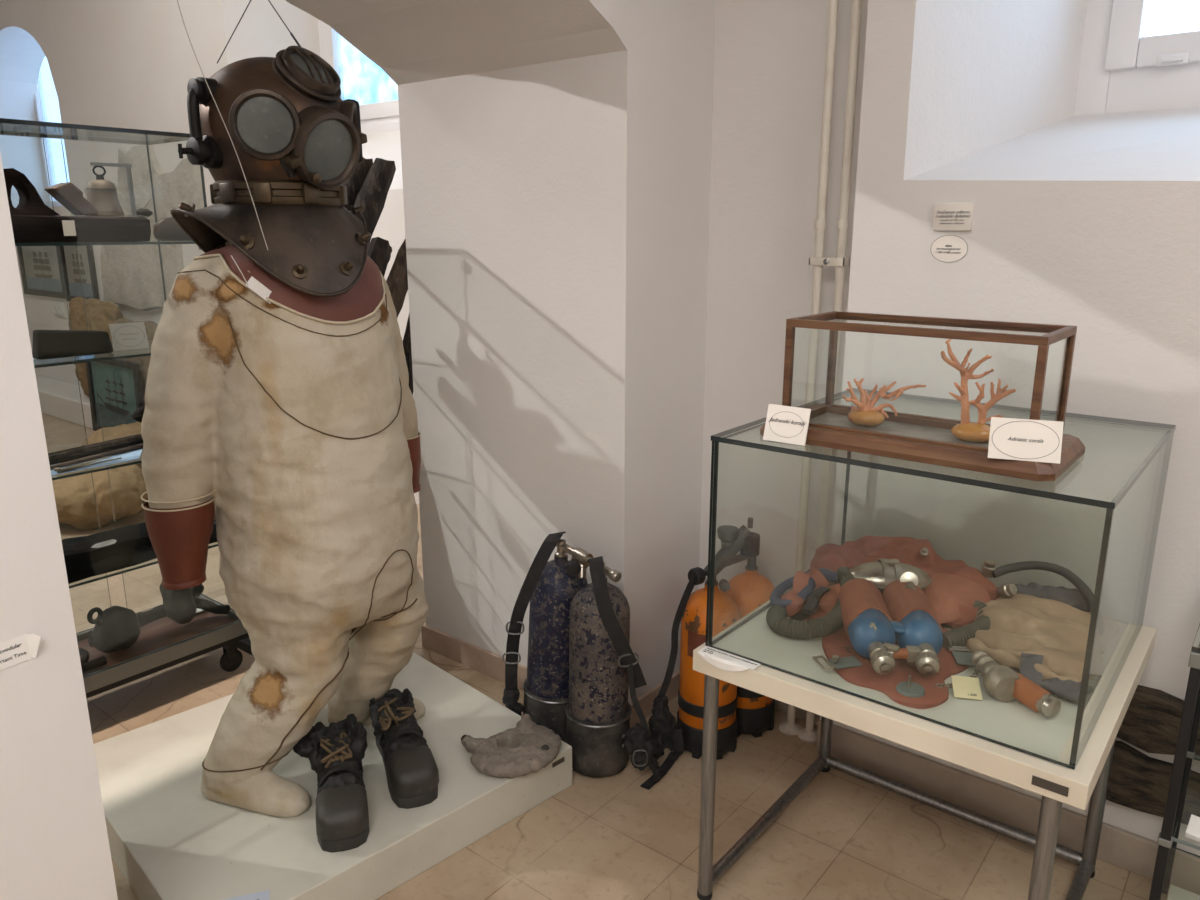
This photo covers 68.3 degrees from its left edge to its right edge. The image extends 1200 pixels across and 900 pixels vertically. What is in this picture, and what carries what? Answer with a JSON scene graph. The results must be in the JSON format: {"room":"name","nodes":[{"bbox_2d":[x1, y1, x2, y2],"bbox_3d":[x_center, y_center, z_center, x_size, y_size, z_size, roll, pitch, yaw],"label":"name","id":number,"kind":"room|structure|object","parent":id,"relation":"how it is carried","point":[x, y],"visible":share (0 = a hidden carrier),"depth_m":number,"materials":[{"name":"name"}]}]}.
{"room":"museum","nodes":[
{"label":"museum","id":0,"kind":"room"},
{"bbox_2d":[0,0,418,504],"bbox_3d":[-2.742,-2.174,6.191,7.550,4.300,0.470,11,18,37],"label":"wall","id":1,"kind":"structure","parent":0,"point":[129,64],"depth_m":6.30,"materials":[{"name":"white paint"}]},
{"bbox_2d":[17,246,65,298],"bbox_3d":[-4.932,-1.621,7.806,0.920,0.520,0.030,11,18,37],"label":"framed picture","id":2,"kind":"object","parent":1,"relation":"attached to","point":[40,266],"visible":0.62,"depth_m":7.83,"materials":[{"name":"grey paper"}]},
{"bbox_2d":[21,246,59,278],"bbox_3d":[-4.928,-1.622,7.811,0.820,0.420,0.002,11,18,37],"label":"print","id":3,"kind":"object","parent":2,"relation":"attached to","point":[37,262],"depth_m":7.82,"materials":[{"name":"paper"}]},
{"bbox_2d":[35,56,69,206],"bbox_3d":[-4.653,-2.941,7.892,1.710,1.560,0.092,11,18,37],"label":"window","id":4,"kind":"structure","parent":1,"relation":"in","point":[47,109],"depth_m":8.26,"materials":[{"name":"white paint"}]},
{"bbox_2d":[53,301,65,317],"bbox_3d":[-4.731,-1.232,7.749,0.247,0.129,0.018,11,18,37],"label":"wall socket","id":5,"kind":"object","parent":1,"relation":"attached to","point":[58,307],"visible":1,"depth_m":7.74,"materials":[{"name":"white plastic"}]},
{"bbox_2d":[35,374,92,428],"bbox_3d":[-3.987,-0.304,7.161,3.800,0.200,0.330,11,18,37],"label":"plinth","id":6,"kind":"structure","parent":1,"relation":"attached to","point":[58,399],"depth_m":7.39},
{"bbox_2d":[68,297,122,396],"bbox_3d":[-3.947,-0.781,6.964,0.782,0.815,0.299,11,18,37],"label":"burlap sack","id":7,"kind":"object","parent":6,"relation":"on","point":[100,314],"visible":0.4,"depth_m":6.80,"materials":[{"name":"brown fabric"}]},
{"bbox_2d":[114,318,157,405],"bbox_3d":[-3.300,-0.607,6.507,0.714,0.704,0.304,10,17,35],"label":"burlap sack","id":8,"kind":"object","parent":6,"relation":"on","point":[150,326],"visible":0.09,"depth_m":6.34,"materials":[{"name":"brown fabric"}]},
{"bbox_2d":[59,245,99,301],"bbox_3d":[-4.331,-1.494,7.342,0.600,0.540,0.030,11,18,37],"label":"framed picture","id":9,"kind":"object","parent":1,"relation":"attached to","point":[69,259],"visible":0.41,"depth_m":7.34,"materials":[{"name":"black paper"}]},
{"bbox_2d":[63,245,90,283],"bbox_3d":[-4.327,-1.495,7.347,0.500,0.440,0.002,11,18,37],"label":"print","id":10,"kind":"object","parent":9,"relation":"attached to","point":[71,273],"depth_m":7.36,"materials":[{"name":"paper"}]},
{"bbox_2d":[83,145,203,310],"bbox_3d":[-3.354,-1.611,6.508,1.807,1.206,0.086,11,18,37],"label":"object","id":11,"kind":"structure","parent":1,"relation":"attached to","point":[131,275],"depth_m":6.40,"materials":[{"name":"stone"}]},
{"bbox_2d":[318,19,399,133],"bbox_3d":[-1.030,-2.413,5.052,1.890,1.100,0.092,11,18,37],"label":"window","id":12,"kind":"structure","parent":1,"relation":"in","point":[376,116],"depth_m":5.42,"materials":[{"name":"white paint"}]},
{"bbox_2d":[0,0,715,899],"bbox_3d":[-1.389,-0.931,1.244,0.940,4.300,6.700,11,18,37],"label":"wall","id":13,"kind":"structure","parent":0,"point":[556,155],"depth_m":2.62,"materials":[{"name":"white paint"}]},
{"bbox_2d":[0,633,40,670],"bbox_3d":[-0.940,0.329,1.347,0.018,0.053,0.161,11,18,37],"label":"label","id":14,"kind":"object","parent":13,"relation":"attached to","point":[14,651],"depth_m":1.39,"materials":[{"name":"white paper"}]},
{"bbox_2d":[177,0,267,249],"bbox_3d":[-0.796,-0.769,1.822,0.154,0.705,0.010,-5,15,-19],"label":"thread","id":15,"kind":"object","parent":13,"relation":"hanging from","point":[177,0],"visible":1,"depth_m":1.85,"materials":[{"name":"beige"}]},
{"bbox_2d":[217,0,300,63],"bbox_3d":[-0.763,-1.028,1.954,0.194,0.343,0.040,-7,16,-26],"label":"wire","id":16,"kind":"object","parent":13,"relation":"hanging from","point":[291,34],"visible":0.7,"depth_m":1.97,"materials":[{"name":"metal"}]},
{"bbox_2d":[42,413,1169,899],"bbox_3d":[-2.669,0.946,2.905,13.000,0.150,7.100,11,18,37],"label":"floor","id":17,"kind":"structure","parent":0,"point":[845,836],"depth_m":2.33,"materials":[{"name":"beige tile"}]},
{"bbox_2d":[81,421,141,468],"bbox_3d":[-2.822,0.021,5.459,0.684,0.401,0.668,11,18,37],"label":"burlap sack","id":18,"kind":"object","parent":17,"relation":"on","point":[120,431],"visible":0.19,"depth_m":5.29,"materials":[{"name":"beige fabric"}]},
{"bbox_2d":[85,358,142,430],"bbox_3d":[-3.607,-0.384,6.574,0.840,0.600,0.048,11,18,37],"label":"framed picture","id":19,"kind":"object","parent":17,"relation":"on","point":[118,382],"visible":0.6,"depth_m":6.58,"materials":[{"name":"black glass"}]},
{"bbox_2d":[0,118,248,698],"bbox_3d":[-1.820,0.007,2.572,0.359,1.833,1.377,11,18,37],"label":"wheeled showcase","id":20,"kind":"object","parent":17,"relation":"on","point":[162,643],"depth_m":2.87,"materials":[{"name":"clear glass"}]},
{"bbox_2d":[3,168,60,215],"bbox_3d":[-1.701,-0.754,2.592,0.090,0.133,0.170,11,18,37],"label":"wooden block","id":21,"kind":"object","parent":20,"relation":"on","point":[31,203],"visible":0.76,"depth_m":2.58,"materials":[{"name":"brown wood"}]},
{"bbox_2d":[44,182,97,215],"bbox_3d":[-1.600,-0.763,2.688,0.070,0.096,0.133,11,18,37],"label":"wedge","id":22,"kind":"object","parent":20,"relation":"on","point":[67,194],"visible":0.99,"depth_m":2.66,"materials":[{"name":"brown wood"}]},
{"bbox_2d":[32,330,112,359],"bbox_3d":[-1.603,-0.329,2.685,0.059,0.085,0.213,11,18,37],"label":"wooden block","id":23,"kind":"object","parent":20,"relation":"on","point":[46,344],"visible":0.98,"depth_m":2.65,"materials":[{"name":"brown wood"}]},
{"bbox_2d":[10,215,150,242],"bbox_3d":[-1.748,-0.635,2.540,0.237,0.075,0.800,11,18,37],"label":"trough","id":24,"kind":"object","parent":20,"relation":"on","point":[26,228],"visible":0.9,"depth_m":2.62,"materials":[{"name":"brown wood"}]},
{"bbox_2d":[78,647,106,672],"bbox_3d":[-1.721,0.684,2.789,0.190,0.051,0.251,11,18,37],"label":"heap","id":25,"kind":"object","parent":20,"relation":"on","point":[86,666],"visible":0.12,"depth_m":2.82,"materials":[{"name":"black metal"}]},
{"bbox_2d":[33,340,152,367],"bbox_3d":[-1.816,-0.236,2.508,0.328,0.008,1.355,11,18,37],"label":"glass shelf","id":26,"kind":"object","parent":20,"relation":"attached to","point":[123,354],"depth_m":2.68,"materials":[{"name":"teal"}]},
{"bbox_2d":[50,448,142,475],"bbox_3d":[-1.662,0.034,2.775,0.290,0.001,0.610,11,18,37],"label":"paper","id":27,"kind":"object","parent":20,"relation":"on","point":[135,454],"visible":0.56,"depth_m":2.78,"materials":[{"name":"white paper"}]},
{"bbox_2d":[54,455,121,472],"bbox_3d":[-1.575,0.041,2.709,0.056,0.015,0.198,7,16,27],"label":"divider","id":28,"kind":"object","parent":27,"relation":"on","point":[89,463],"visible":1,"depth_m":2.70,"materials":[{"name":"metal"}]},
{"bbox_2d":[48,435,141,459],"bbox_3d":[-1.659,-0.002,2.863,0.036,0.024,0.671,8,16,29],"label":"rod","id":29,"kind":"object","parent":27,"relation":"on","point":[101,445],"visible":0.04,"depth_m":2.86,"materials":[{"name":"black metal"}]},
{"bbox_2d":[132,406,144,422],"bbox_3d":[-1.544,-0.121,3.071,0.155,0.075,0.060,-14,20,-43],"label":"pulley","id":30,"kind":"object","parent":29,"relation":"on","point":[138,413],"visible":0.28,"depth_m":3.02,"materials":[{"name":"black metal"}]},
{"bbox_2d":[48,434,141,454],"bbox_3d":[-1.703,0.000,2.870,0.027,0.018,0.623,8,16,30],"label":"rod","id":31,"kind":"object","parent":27,"relation":"on","point":[138,434],"visible":0.02,"depth_m":2.89,"materials":[{"name":"black metal"}]},
{"bbox_2d":[49,438,143,464],"bbox_3d":[-1.625,0.008,2.834,0.030,0.020,0.630,7,16,27],"label":"rod","id":32,"kind":"object","parent":27,"relation":"on","point":[139,441],"visible":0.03,"depth_m":2.82,"materials":[{"name":"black metal"}]},
{"bbox_2d":[50,443,143,469],"bbox_3d":[-1.580,0.016,2.810,0.024,0.016,0.567,7,16,26],"label":"rod","id":33,"kind":"object","parent":27,"relation":"on","point":[139,446],"visible":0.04,"depth_m":2.79,"materials":[{"name":"black metal"}]},
{"bbox_2d":[52,461,141,480],"bbox_3d":[-1.816,0.086,2.589,0.328,0.008,1.355,11,18,37],"label":"glass shelf","id":34,"kind":"object","parent":20,"relation":"attached to","point":[137,462],"depth_m":2.68,"materials":[{"name":"teal"}]},
{"bbox_2d":[51,462,147,529],"bbox_3d":[-2.764,0.226,4.788,0.651,0.330,0.620,11,18,37],"label":"burlap sack","id":35,"kind":"object","parent":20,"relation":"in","point":[75,501],"visible":0.52,"depth_m":4.60,"materials":[{"name":"beige fabric"}]},
{"bbox_2d":[85,166,124,215],"bbox_3d":[-1.550,-0.806,2.750,0.110,0.152,0.110,11,18,37],"label":"bell","id":36,"kind":"object","parent":20,"relation":"on","point":[101,193],"visible":0.9,"depth_m":2.72,"materials":[{"name":"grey metal"}]},
{"bbox_2d":[15,240,194,245],"bbox_3d":[-1.816,-0.563,2.426,0.328,0.008,1.355,11,18,37],"label":"glass shelf","id":37,"kind":"object","parent":20,"relation":"attached to","point":[158,242],"depth_m":2.60,"materials":[{"name":"teal"}]},
{"bbox_2d":[109,322,148,350],"bbox_3d":[-1.503,-0.363,2.823,0.104,0.084,0.022,-13,19,-43],"label":"card","id":38,"kind":"object","parent":20,"relation":"on","point":[125,336],"visible":1,"depth_m":2.82,"materials":[{"name":"white paper"}]},
{"bbox_2d":[62,520,217,583],"bbox_3d":[-1.738,0.360,2.695,0.228,0.088,1.170,11,18,37],"label":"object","id":39,"kind":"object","parent":20,"relation":"on","point":[133,546],"depth_m":2.80,"materials":[{"name":"black wood"}]},
{"bbox_2d":[91,539,116,547],"bbox_3d":[-1.558,0.295,2.776,0.073,0.013,0.023,-10,18,-36],"label":"tag","id":40,"kind":"object","parent":39,"relation":"on","point":[112,541],"visible":1,"depth_m":2.78,"materials":[{"name":"white paper"}]},
{"bbox_2d":[69,544,217,588],"bbox_3d":[-1.816,0.416,2.671,0.328,0.008,1.355,11,18,37],"label":"glass shelf","id":41,"kind":"object","parent":20,"relation":"attached to","point":[216,545],"depth_m":2.78,"materials":[{"name":"teal"}]},
{"bbox_2d":[136,208,152,216],"bbox_3d":[-1.485,-0.772,2.875,0.039,0.028,0.059,11,18,37],"label":"stone","id":42,"kind":"object","parent":20,"relation":"on","point":[145,212],"visible":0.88,"depth_m":2.87,"materials":[{"name":"grey stone"}]},
{"bbox_2d":[87,582,230,652],"bbox_3d":[-1.531,0.546,3.059,0.182,0.197,0.454,11,18,37],"label":"anchor","id":43,"kind":"object","parent":20,"relation":"on","point":[116,628],"visible":0.88,"depth_m":2.96,"materials":[{"name":"black metal"}]},
{"bbox_2d":[76,594,247,692],"bbox_3d":[-1.817,0.730,2.751,0.350,0.053,1.375,11,18,37],"label":"tray","id":44,"kind":"object","parent":20,"relation":"on","point":[162,643],"depth_m":3.01,"materials":[{"name":"grey metal"}]},
{"bbox_2d":[153,216,191,240],"bbox_3d":[-1.343,-0.703,2.801,0.032,0.079,0.137,11,18,37],"label":"hull","id":45,"kind":"object","parent":20,"relation":"on","point":[166,228],"visible":0.6,"depth_m":2.77,"materials":[{"name":"grey paint"}]},
{"bbox_2d":[237,637,252,655],"bbox_3d":[-1.049,0.249,3.313,0.620,1.002,0.529,11,18,37],"label":"stand","id":46,"kind":"object","parent":17,"relation":"on","point":[245,644],"visible":0.02,"depth_m":3.33,"materials":[{"name":"black metal"}]},
{"bbox_2d":[342,157,372,210],"bbox_3d":[-1.056,-0.192,3.317,0.102,1.770,0.631,11,18,37],"label":"wreck timber","id":47,"kind":"object","parent":46,"relation":"on","point":[354,183],"visible":0.05,"depth_m":3.27,"materials":[{"name":"brown wood"}]},
{"bbox_2d":[354,158,395,244],"bbox_3d":[-0.967,-0.179,3.284,0.126,1.756,0.609,10,17,35],"label":"wreck timber","id":48,"kind":"object","parent":46,"relation":"on","point":[372,196],"visible":0.24,"depth_m":3.23,"materials":[{"name":"wood"}]},
{"bbox_2d":[367,237,391,276],"bbox_3d":[-0.908,-0.019,3.235,0.082,1.477,0.451,10,17,35],"label":"wreck timber","id":49,"kind":"object","parent":46,"relation":"on","point":[379,249],"visible":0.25,"depth_m":3.18,"materials":[{"name":"wood"}]},
{"bbox_2d":[386,238,407,316],"bbox_3d":[-0.820,-0.041,3.275,0.065,1.497,0.615,7,16,26],"label":"wreck timber","id":50,"kind":"object","parent":46,"relation":"on","point":[397,280],"visible":0.12,"depth_m":3.26,"materials":[{"name":"wood"}]},
{"bbox_2d":[403,314,413,394],"bbox_3d":[-0.742,0.024,3.301,0.074,1.361,0.468,7,16,27],"label":"wreck timber","id":51,"kind":"object","parent":46,"relation":"on","point":[407,336],"visible":0.07,"depth_m":3.24,"materials":[{"name":"brown wood"}]},
{"bbox_2d":[94,652,571,899],"bbox_3d":[-0.787,0.905,2.501,1.040,0.125,0.968,-13,19,-43],"label":"podium","id":52,"kind":"object","parent":17,"relation":"on","point":[169,841],"visible":0.49,"depth_m":2.24,"materials":[{"name":"white paint"}]},
{"bbox_2d":[223,890,269,899],"bbox_3d":[-0.773,0.987,1.911,0.110,0.002,0.070,-4,15,-17],"label":"card","id":53,"kind":"object","parent":52,"relation":"on","point":[264,895],"visible":1,"depth_m":1.94,"materials":[{"name":"grey paper"}]},
{"bbox_2d":[141,242,428,817],"bbox_3d":[-0.720,0.137,2.313,0.462,1.456,0.778,9,16,31],"label":"suit","id":54,"kind":"object","parent":52,"relation":"on","point":[280,408],"visible":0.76,"depth_m":2.09,"materials":[{"name":"beige fabric"}]},
{"bbox_2d":[170,46,370,296],"bbox_3d":[-0.757,-0.643,2.066,0.441,0.540,0.458,11,18,37],"label":"helmet","id":55,"kind":"object","parent":54,"relation":"attached to","point":[296,142],"visible":0.97,"depth_m":1.94,"materials":[{"name":"brown metal"}]},
{"bbox_2d":[293,714,368,852],"bbox_3d":[-0.682,0.829,2.241,0.188,0.150,0.396,-4,15,-15],"label":"boot","id":56,"kind":"object","parent":52,"relation":"on","point":[335,752],"visible":1,"depth_m":2.19,"materials":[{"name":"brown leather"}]},
{"bbox_2d":[369,688,438,808],"bbox_3d":[-0.539,0.794,2.403,0.133,0.138,0.400,-6,15,-22],"label":"boot","id":57,"kind":"object","parent":52,"relation":"on","point":[412,774],"visible":0.98,"depth_m":2.32,"materials":[{"name":"black leather"}]},
{"bbox_2d":[461,714,560,778],"bbox_3d":[-0.232,0.824,2.453,0.264,0.056,0.223,-9,16,-31],"label":"weight","id":58,"kind":"object","parent":52,"relation":"on","point":[529,747],"visible":1,"depth_m":2.42,"materials":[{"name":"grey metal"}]},
{"bbox_2d":[502,531,661,781],"bbox_3d":[-0.043,0.602,2.586,0.519,0.682,0.244,11,18,37],"label":"cylinder","id":59,"kind":"object","parent":17,"relation":"on","point":[582,664],"visible":0.97,"depth_m":2.54,"materials":[{"name":"blue paint"}]},
{"bbox_2d":[523,678,568,742],"bbox_3d":[-0.140,0.812,2.749,0.199,0.193,0.198,11,18,37],"label":"cup","id":60,"kind":"object","parent":59,"relation":"on","point":[547,709],"depth_m":2.65,"materials":[{"name":"metal"}]},
{"bbox_2d":[565,702,631,776],"bbox_3d":[-0.005,0.845,2.619,0.198,0.187,0.198,11,18,37],"label":"cup","id":61,"kind":"object","parent":59,"relation":"on","point":[597,743],"depth_m":2.54,"materials":[{"name":"metal"}]},
{"bbox_2d":[640,517,774,789],"bbox_3d":[0.316,0.569,2.647,0.586,0.712,0.186,-12,18,-39],"label":"cylinder","id":62,"kind":"object","parent":17,"relation":"on","point":[740,710],"visible":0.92,"depth_m":2.63,"materials":[{"name":"paint"}]},
{"bbox_2d":[677,710,736,759],"bbox_3d":[0.330,0.862,2.732,0.188,0.098,0.188,11,18,37],"label":"cup","id":63,"kind":"object","parent":62,"relation":"on","point":[692,732],"depth_m":2.66,"materials":[{"name":"black rubber"}]},
{"bbox_2d":[736,699,774,737],"bbox_3d":[0.468,0.832,2.848,0.188,0.098,0.188,11,18,37],"label":"cup","id":64,"kind":"object","parent":62,"relation":"on","point":[754,719],"depth_m":2.76,"materials":[{"name":"black rubber"}]},
{"bbox_2d":[693,587,1156,899],"bbox_3d":[0.746,0.741,2.073,0.780,0.653,0.767,11,18,37],"label":"display table","id":65,"kind":"object","parent":17,"relation":"on","point":[1013,723],"depth_m":1.78,"materials":[{"name":"beige laminate"}]},
{"bbox_2d":[766,535,1093,708],"bbox_3d":[0.727,0.370,1.991,0.695,0.160,0.649,11,18,37],"label":"rebreather","id":66,"kind":"object","parent":65,"relation":"on","point":[878,605],"visible":0.97,"depth_m":1.99,"materials":[{"name":"orange rubber"}]},
{"bbox_2d":[849,559,931,593],"bbox_3d":[0.682,0.309,2.092,0.202,0.083,0.198,11,18,37],"label":"canister","id":67,"kind":"object","parent":66,"relation":"on","point":[882,576],"depth_m":2.08,"materials":[{"name":"silver metal"}]},
{"bbox_2d":[705,388,1175,769],"bbox_3d":[0.748,0.190,1.951,0.744,0.478,0.727,11,18,37],"label":"glass showcase","id":68,"kind":"object","parent":65,"relation":"on","point":[1132,518],"visible":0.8,"depth_m":1.69,"materials":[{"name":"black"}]},
{"bbox_2d":[763,404,810,445],"bbox_3d":[0.376,-0.051,1.778,0.089,0.074,0.024,9,17,31],"label":"card","id":69,"kind":"object","parent":68,"relation":"on","point":[784,424],"visible":1,"depth_m":1.77,"materials":[{"name":"white paper"}]},
{"bbox_2d":[760,311,1084,480],"bbox_3d":[0.633,-0.131,1.747,0.566,0.242,0.290,11,18,37],"label":"case","id":70,"kind":"object","parent":68,"relation":"on","point":[904,436],"visible":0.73,"depth_m":1.69,"materials":[{"name":"brown wood"}]},
{"bbox_2d":[842,378,925,426],"bbox_3d":[0.589,-0.098,1.842,0.162,0.099,0.067,6,15,21],"label":"coral","id":71,"kind":"object","parent":70,"relation":"in","point":[866,414],"visible":1,"depth_m":1.84},
{"bbox_2d":[941,339,1015,442],"bbox_3d":[0.726,-0.116,1.705,0.144,0.200,0.074,3,14,12],"label":"coral","id":72,"kind":"object","parent":70,"relation":"in","point":[968,431],"visible":0.99,"depth_m":1.71},
{"bbox_2d":[988,417,1063,463],"bbox_3d":[0.735,-0.017,1.527,0.114,0.069,0.023,5,15,20],"label":"card","id":73,"kind":"object","parent":70,"relation":"on","point":[1009,438],"visible":1,"depth_m":1.53,"materials":[{"name":"white paper"}]},
{"bbox_2d":[951,675,981,699],"bbox_3d":[0.728,0.472,1.756,0.052,0.020,0.053,3,14,13],"label":"paper tag","id":74,"kind":"object","parent":65,"relation":"on","point":[963,687],"visible":1,"depth_m":1.75,"materials":[{"name":"beige paper"}]},
{"bbox_2d":[935,650,1060,717],"bbox_3d":[0.802,0.456,1.751,0.218,0.068,0.162,11,18,37],"label":"brass regulator","id":75,"kind":"object","parent":65,"relation":"on","point":[1002,682],"visible":0.96,"depth_m":1.71,"materials":[{"name":"metal"}]},
{"bbox_2d":[984,665,1019,701],"bbox_3d":[0.793,0.459,1.738,0.068,0.068,0.053,-1,14,-4],"label":"knob","id":76,"kind":"object","parent":75,"relation":"on","point":[1001,682],"depth_m":1.72,"materials":[{"name":"metal"}]},
{"bbox_2d":[966,582,1090,702],"bbox_3d":[0.954,0.395,1.927,0.282,0.094,0.422,11,18,37],"label":"canvas bag","id":77,"kind":"object","parent":65,"relation":"on","point":[1041,632],"visible":0.8,"depth_m":1.89,"materials":[{"name":"beige fabric"}]},
{"bbox_2d":[1149,623,1199,899],"bbox_3d":[1.540,0.773,1.650,0.804,0.797,0.412,11,18,37],"label":"case","id":78,"kind":"object","parent":17,"relation":"on","point":[1167,840],"visible":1,"depth_m":1.74,"materials":[{"name":"black metal"}]},
{"bbox_2d":[1185,814,1199,841],"bbox_3d":[1.256,0.768,1.703,0.210,0.020,0.061,12,19,40],"label":"block","id":79,"kind":"object","parent":78,"relation":"on","point":[1193,828],"visible":1,"depth_m":1.75,"materials":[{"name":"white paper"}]},
{"bbox_2d":[699,0,1199,855],"bbox_3d":[2.246,-0.403,1.809,4.210,3.000,1.100,11,18,37],"label":"wall","id":80,"kind":"structure","parent":0,"point":[1090,223],"depth_m":2.26,"materials":[{"name":"white paint"}]},
{"bbox_2d":[779,0,838,734],"bbox_3d":[0.608,-0.565,2.454,0.072,3.000,0.072,11,18,37],"label":"pipe","id":81,"kind":"object","parent":80,"relation":"attached to","point":[789,727],"visible":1,"depth_m":2.46,"materials":[{"name":"white metal"}]},
{"bbox_2d":[421,624,1199,894],"bbox_3d":[1.442,1.047,1.989,5.082,0.100,0.444,11,18,37],"label":"baseboard","id":82,"kind":"structure","parent":80,"relation":"attached to","point":[1132,852],"depth_m":2.45,"materials":[{"name":"grey tile"}]},
{"bbox_2d":[808,257,849,265],"bbox_3d":[0.652,-0.527,2.467,0.105,0.022,0.108,11,18,37],"label":"clamp","id":83,"kind":"object","parent":80,"relation":"attached to","point":[818,261],"visible":0.98,"depth_m":2.42,"materials":[{"name":"white metal"}]},
{"bbox_2d":[798,0,861,742],"bbox_3d":[0.658,-0.555,2.415,0.072,3.000,0.072,11,18,37],"label":"pipe","id":84,"kind":"object","parent":80,"relation":"attached to","point":[808,734],"visible":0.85,"depth_m":2.38,"materials":[{"name":"white metal"}]},
{"bbox_2d":[930,234,968,262],"bbox_3d":[0.867,-0.500,2.196,0.094,0.070,0.002,11,18,37],"label":"oval caption","id":85,"kind":"object","parent":80,"relation":"attached to","point":[949,248],"visible":1,"depth_m":2.19,"materials":[{"name":"white"}]},
{"bbox_2d":[933,202,973,230],"bbox_3d":[0.867,-0.573,2.171,0.092,0.066,0.013,11,18,37],"label":"wall plaque","id":86,"kind":"object","parent":80,"relation":"attached to","point":[947,216],"visible":1,"depth_m":2.17,"materials":[{"name":"white paper"}]},
{"bbox_2d":[1074,0,1199,115],"bbox_3d":[1.719,-1.288,2.094,0.989,0.882,0.120,11,18,37],"label":"window","id":87,"kind":"structure","parent":80,"relation":"in","point":[1122,69],"depth_m":2.37,"materials":[{"name":"white paint"}]},
{"bbox_2d":[1106,740,1199,824],"bbox_3d":[1.585,0.861,1.910,2.380,0.190,0.049,11,18,37],"label":"plank","id":88,"kind":"object","parent":80,"relation":"attached to","point":[1138,781],"visible":0.14,"depth_m":2.11,"materials":[{"name":"brown wood"}]},
{"bbox_2d":[1116,685,1199,760],"bbox_3d":[1.585,0.705,1.871,2.380,0.187,0.049,11,18,37],"label":"plank","id":89,"kind":"object","parent":80,"relation":"attached to","point":[1151,721],"visible":0.15,"depth_m":2.07,"materials":[{"name":"brown wood"}]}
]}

